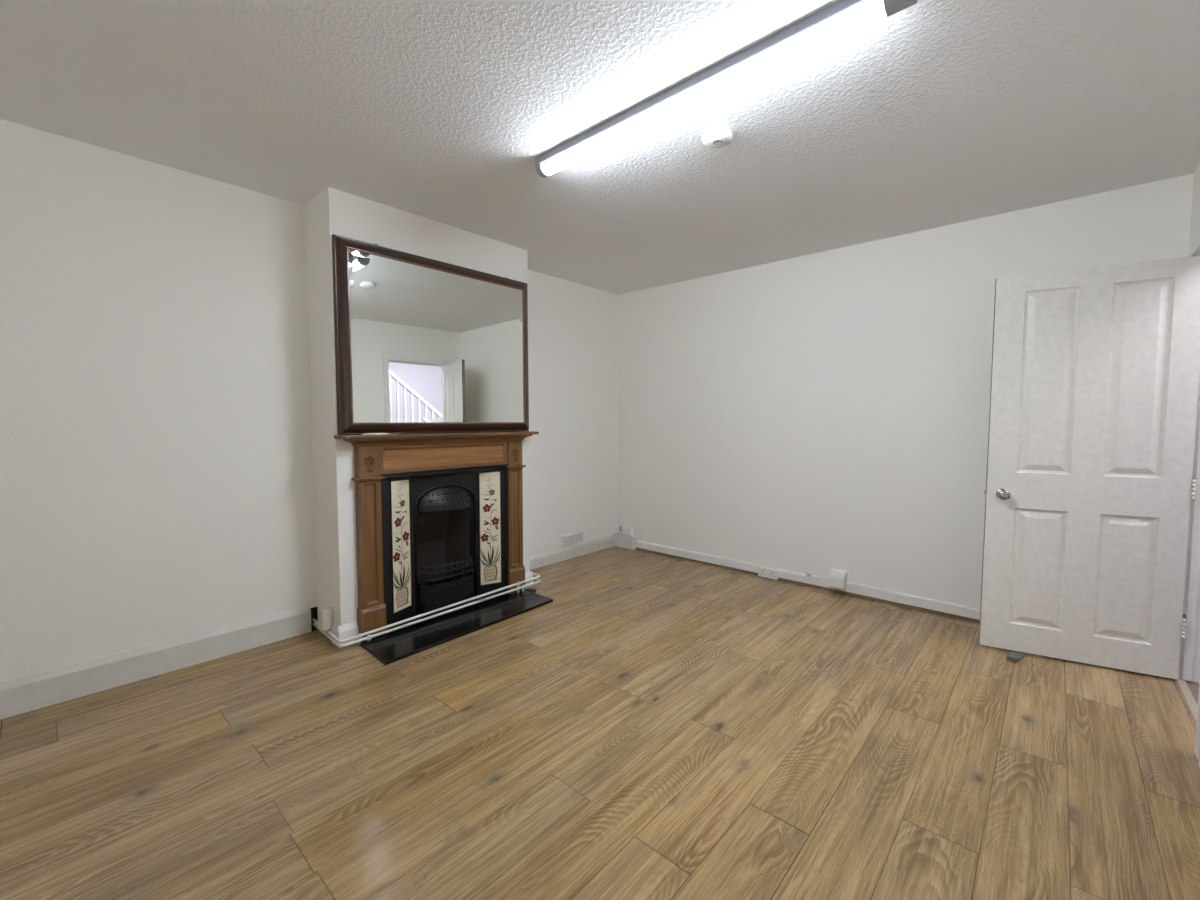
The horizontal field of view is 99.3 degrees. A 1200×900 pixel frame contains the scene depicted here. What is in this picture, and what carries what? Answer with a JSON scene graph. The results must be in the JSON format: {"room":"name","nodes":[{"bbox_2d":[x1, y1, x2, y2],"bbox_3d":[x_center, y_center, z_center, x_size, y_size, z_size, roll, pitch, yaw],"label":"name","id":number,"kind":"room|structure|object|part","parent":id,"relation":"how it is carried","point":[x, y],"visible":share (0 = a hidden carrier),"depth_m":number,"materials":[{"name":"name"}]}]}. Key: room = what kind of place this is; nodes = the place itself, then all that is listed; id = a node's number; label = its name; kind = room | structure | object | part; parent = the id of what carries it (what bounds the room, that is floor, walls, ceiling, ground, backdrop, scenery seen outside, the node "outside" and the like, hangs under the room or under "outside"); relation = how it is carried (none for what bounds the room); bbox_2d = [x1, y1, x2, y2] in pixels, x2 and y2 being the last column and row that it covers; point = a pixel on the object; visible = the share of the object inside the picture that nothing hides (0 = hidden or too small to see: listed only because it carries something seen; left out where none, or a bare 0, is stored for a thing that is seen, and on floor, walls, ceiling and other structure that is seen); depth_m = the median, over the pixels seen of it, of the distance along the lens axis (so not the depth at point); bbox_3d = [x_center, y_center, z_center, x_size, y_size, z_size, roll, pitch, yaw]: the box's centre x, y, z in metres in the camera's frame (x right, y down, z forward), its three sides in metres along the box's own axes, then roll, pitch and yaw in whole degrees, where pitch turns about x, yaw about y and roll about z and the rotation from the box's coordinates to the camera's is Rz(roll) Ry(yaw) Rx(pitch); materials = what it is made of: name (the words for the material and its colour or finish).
{"room":"living room","nodes":[
{"label":"living room","id":0,"kind":"room"},
{"bbox_2d":[0,119,617,681],"bbox_3d":[-1.526,-0.176,3.214,0.120,2.450,5.190,3,5,42],"label":"wall","id":1,"kind":"structure","parent":0,"point":[156,464],"depth_m":2.47,"materials":[{"name":"paint"}]},
{"bbox_2d":[0,536,613,719],"bbox_3d":[-1.367,0.984,3.096,0.367,0.150,4.888,3,5,42],"label":"baseboard","id":2,"kind":"structure","parent":1,"relation":"attached to","point":[32,692],"depth_m":2.50,"materials":[{"name":"paint"}]},
{"bbox_2d":[312,572,539,643],"bbox_3d":[-1.062,0.981,3.371,0.450,0.082,1.430,3,5,42],"label":"pipe","id":3,"kind":"object","parent":1,"relation":"attached to","point":[359,636],"visible":0.95,"depth_m":3.04,"materials":[{"name":"white plastic"}]},
{"bbox_2d":[312,579,540,646],"bbox_3d":[-1.060,0.998,3.371,0.454,0.048,1.430,3,5,42],"label":"pipe","id":4,"kind":"object","parent":1,"relation":"attached to","point":[369,637],"visible":0.98,"depth_m":3.00,"materials":[{"name":"white plastic"}]},
{"bbox_2d":[561,531,583,547],"bbox_3d":[-0.246,0.804,4.590,0.030,0.100,0.255,3,5,42],"label":"air vent","id":5,"kind":"object","parent":1,"relation":"in","point":[574,538],"visible":1,"depth_m":4.58,"materials":[{"name":"white plastic"}]},
{"bbox_2d":[304,187,529,632],"bbox_3d":[-1.097,-0.182,3.340,0.349,2.450,1.340,3,5,42],"label":"wall","id":6,"kind":"structure","parent":0,"point":[332,211],"depth_m":2.84,"materials":[{"name":"paint"}]},
{"bbox_2d":[310,607,317,630],"bbox_3d":[-1.687,0.996,3.009,0.006,0.135,0.040,3,5,42],"label":"hole","id":7,"kind":"structure","parent":6,"relation":"attached to","point":[314,611],"depth_m":3.01,"materials":[{"name":"black"}]},
{"bbox_2d":[318,606,333,630],"bbox_3d":[-1.533,0.940,2.853,0.072,0.114,0.060,3,5,42],"label":"junction box","id":8,"kind":"object","parent":6,"relation":"attached to","point":[325,614],"visible":0.93,"depth_m":2.83,"materials":[{"name":"white plastic"}]},
{"bbox_2d":[0,546,1199,899],"bbox_3d":[1.402,1.164,2.221,5.670,0.100,7.270,3,5,42],"label":"floor","id":9,"kind":"structure","parent":0,"point":[662,727],"depth_m":1.83,"materials":[{"name":"brown wood"}]},
{"bbox_2d":[359,590,552,664],"bbox_3d":[-0.836,1.046,3.150,0.393,0.020,1.186,3,5,42],"label":"hearth slab","id":10,"kind":"object","parent":9,"relation":"on","point":[388,648],"visible":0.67,"depth_m":3.02,"materials":[{"name":"black stone"}]},
{"bbox_2d":[334,431,538,637],"bbox_3d":[-0.930,0.457,3.220,0.111,1.148,1.352,3,5,42],"label":"fireplace surround","id":11,"kind":"object","parent":10,"relation":"on","point":[398,453],"depth_m":2.96,"materials":[{"name":"brown wood"}]},
{"bbox_3d":[-1.201,-0.091,2.832,0.024,0.009,0.238,3,5,42],"label":"paper strip","id":12,"kind":"part","parent":11,"relation":"part of","materials":[{"name":"white paper"}]},
{"bbox_2d":[332,234,528,434],"bbox_3d":[-0.950,-0.638,3.169,0.052,1.064,1.302,3,4,42],"label":"wall mirror","id":13,"kind":"object","parent":11,"relation":"on","point":[423,345],"visible":0.98,"depth_m":3.04,"materials":[{"name":"brown wood"}]},
{"bbox_2d":[334,431,538,438],"bbox_3d":[-0.930,-0.097,3.188,0.111,0.019,1.352,3,5,42],"label":"mantel shelf","id":14,"kind":"object","parent":11,"relation":"attached to","point":[520,434],"depth_m":3.12,"materials":[{"name":"brown wood"}]},
{"bbox_3d":[-0.936,-0.064,3.195,0.095,0.047,1.263,3,5,42],"label":"cornice","id":15,"kind":"part","parent":11,"relation":"part of","materials":[{"name":"brown wood"}]},
{"bbox_3d":[-0.945,0.034,3.209,0.013,0.119,0.856,3,5,42],"label":"frieze panel","id":16,"kind":"part","parent":11,"relation":"part of","materials":[{"name":"brown wood"}]},
{"bbox_2d":[381,464,507,629],"bbox_3d":[-1.037,0.568,3.322,0.324,0.914,0.897,3,5,42],"label":"fireplace insert","id":17,"kind":"object","parent":10,"relation":"on","point":[427,560],"visible":0.99,"depth_m":3.30,"materials":[{"name":"black metal"}]},
{"bbox_2d":[419,487,471,513],"bbox_3d":[-0.963,0.312,3.241,0.090,0.143,0.376,3,5,42],"label":"hood","id":18,"kind":"object","parent":17,"relation":"attached to","point":[438,500],"depth_m":3.20,"materials":[{"name":"black metal"}]},
{"bbox_2d":[526,587,535,592],"bbox_3d":[-0.498,1.014,3.687,0.065,0.022,0.053,3,5,42],"label":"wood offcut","id":19,"kind":"object","parent":9,"relation":"on","point":[530,589],"visible":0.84,"depth_m":3.67,"materials":[{"name":"brown wood"}]},
{"bbox_2d":[1007,652,1024,662],"bbox_3d":[2.171,1.077,2.664,0.124,0.024,0.042,-2,4,-35],"label":"wedge","id":20,"kind":"object","parent":9,"relation":"on","point":[1015,657],"visible":1,"depth_m":2.65,"materials":[{"name":"grey rubber"}]},
{"bbox_2d":[1175,678,1197,724],"bbox_3d":[2.531,1.115,2.166,0.036,0.007,0.769,3,5,42],"label":"threshold strip","id":21,"kind":"object","parent":9,"relation":"on","point":[1184,689],"visible":0.94,"depth_m":2.28,"materials":[{"name":"wood"}]},
{"bbox_2d":[0,0,1199,294],"bbox_3d":[-0.121,-1.373,1.883,3.890,0.100,5.190,3,5,42],"label":"ceiling","id":22,"kind":"structure","parent":0,"point":[929,114],"depth_m":1.96,"materials":[{"name":"white paint"}]},
{"bbox_2d":[702,126,732,147],"bbox_3d":[0.497,-1.313,2.151,0.128,0.047,0.128,3,5,42],"label":"smoke detector","id":23,"kind":"object","parent":22,"relation":"attached to","point":[718,136],"visible":1,"depth_m":2.12,"materials":[{"name":"white plastic"}]},
{"bbox_2d":[535,0,917,177],"bbox_3d":[0.291,-1.286,1.891,1.516,0.071,0.084,3,5,42],"label":"light","id":24,"kind":"object","parent":22,"relation":"attached to","point":[842,18],"visible":1,"depth_m":1.72,"materials":[{"name":"white plastic"}]},
{"bbox_2d":[617,173,1193,607],"bbox_3d":[1.615,-0.206,3.802,3.770,2.450,0.120,3,5,42],"label":"wall","id":25,"kind":"structure","parent":0,"point":[819,413],"depth_m":3.60,"materials":[{"name":"paint"}]},
{"bbox_2d":[613,532,636,549],"bbox_3d":[0.242,0.887,4.975,0.250,0.128,0.062,3,5,42],"label":"boxing","id":26,"kind":"structure","parent":25,"relation":"attached to","point":[621,540],"depth_m":4.93,"materials":[{"name":"paint"}]},
{"bbox_2d":[620,526,633,535],"bbox_3d":[0.251,0.784,4.969,0.174,0.076,0.053,3,5,42],"label":"outlet box","id":27,"kind":"object","parent":26,"relation":"on","point":[626,530],"visible":1,"depth_m":4.93,"materials":[{"name":"white plastic"}]},
{"bbox_2d":[758,566,777,579],"bbox_3d":[1.322,0.966,4.006,0.155,0.077,0.034,3,5,42],"label":"double socket","id":28,"kind":"object","parent":25,"relation":"attached to","point":[765,572],"visible":1,"depth_m":4.00,"materials":[{"name":"white plastic"}]},
{"bbox_2d":[636,540,979,619],"bbox_3d":[1.624,0.970,3.770,3.420,0.066,0.016,3,5,42],"label":"baseboard","id":29,"kind":"structure","parent":25,"relation":"attached to","point":[937,605],"depth_m":3.71,"materials":[{"name":"white paint"}]},
{"bbox_2d":[636,547,979,622],"bbox_3d":[1.623,1.013,3.772,3.420,0.020,0.016,3,5,42],"label":"trim","id":30,"kind":"structure","parent":25,"relation":"attached to","point":[646,550],"depth_m":3.69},
{"bbox_2d":[805,571,812,578],"bbox_3d":[1.559,0.934,3.804,0.056,0.050,0.016,3,5,42],"label":"socket","id":31,"kind":"object","parent":25,"relation":"attached to","point":[809,575],"visible":1,"depth_m":3.80,"materials":[{"name":"white plastic"}]},
{"bbox_2d":[828,569,846,589],"bbox_3d":[1.702,0.924,3.650,0.100,0.113,0.085,3,5,42],"label":"switch box","id":32,"kind":"object","parent":25,"relation":"attached to","point":[837,578],"visible":1,"depth_m":3.63,"materials":[{"name":"white plastic"}]},
{"bbox_2d":[1188,163,1199,256],"bbox_3d":[1.248,-0.021,0.650,0.100,2.450,5.070,3,5,42],"label":"wall","id":33,"kind":"structure","parent":0,"point":[1195,210],"depth_m":2.43,"materials":[{"name":"paint"}]},
{"bbox_2d":[979,255,1199,679],"bbox_3d":[2.429,0.091,2.571,0.782,1.980,0.158,2,4,30],"label":"door","id":34,"kind":"structure","parent":33,"relation":"in","point":[1089,492],"depth_m":2.54,"materials":[{"name":"paint"}]},
{"bbox_3d":[2.131,0.236,2.693,0.058,0.058,0.061,2,4,30],"label":"knob","id":35,"kind":"part","parent":34,"relation":"part of","materials":[{"name":"metal"}]},
{"bbox_2d":[1178,233,1199,759],"bbox_3d":[2.540,0.086,2.099,0.132,2.070,0.910,3,5,42],"label":"door frame","id":36,"kind":"structure","parent":33,"relation":"attached to","point":[1189,660],"depth_m":2.40,"materials":[{"name":"white paint"}]}
]}

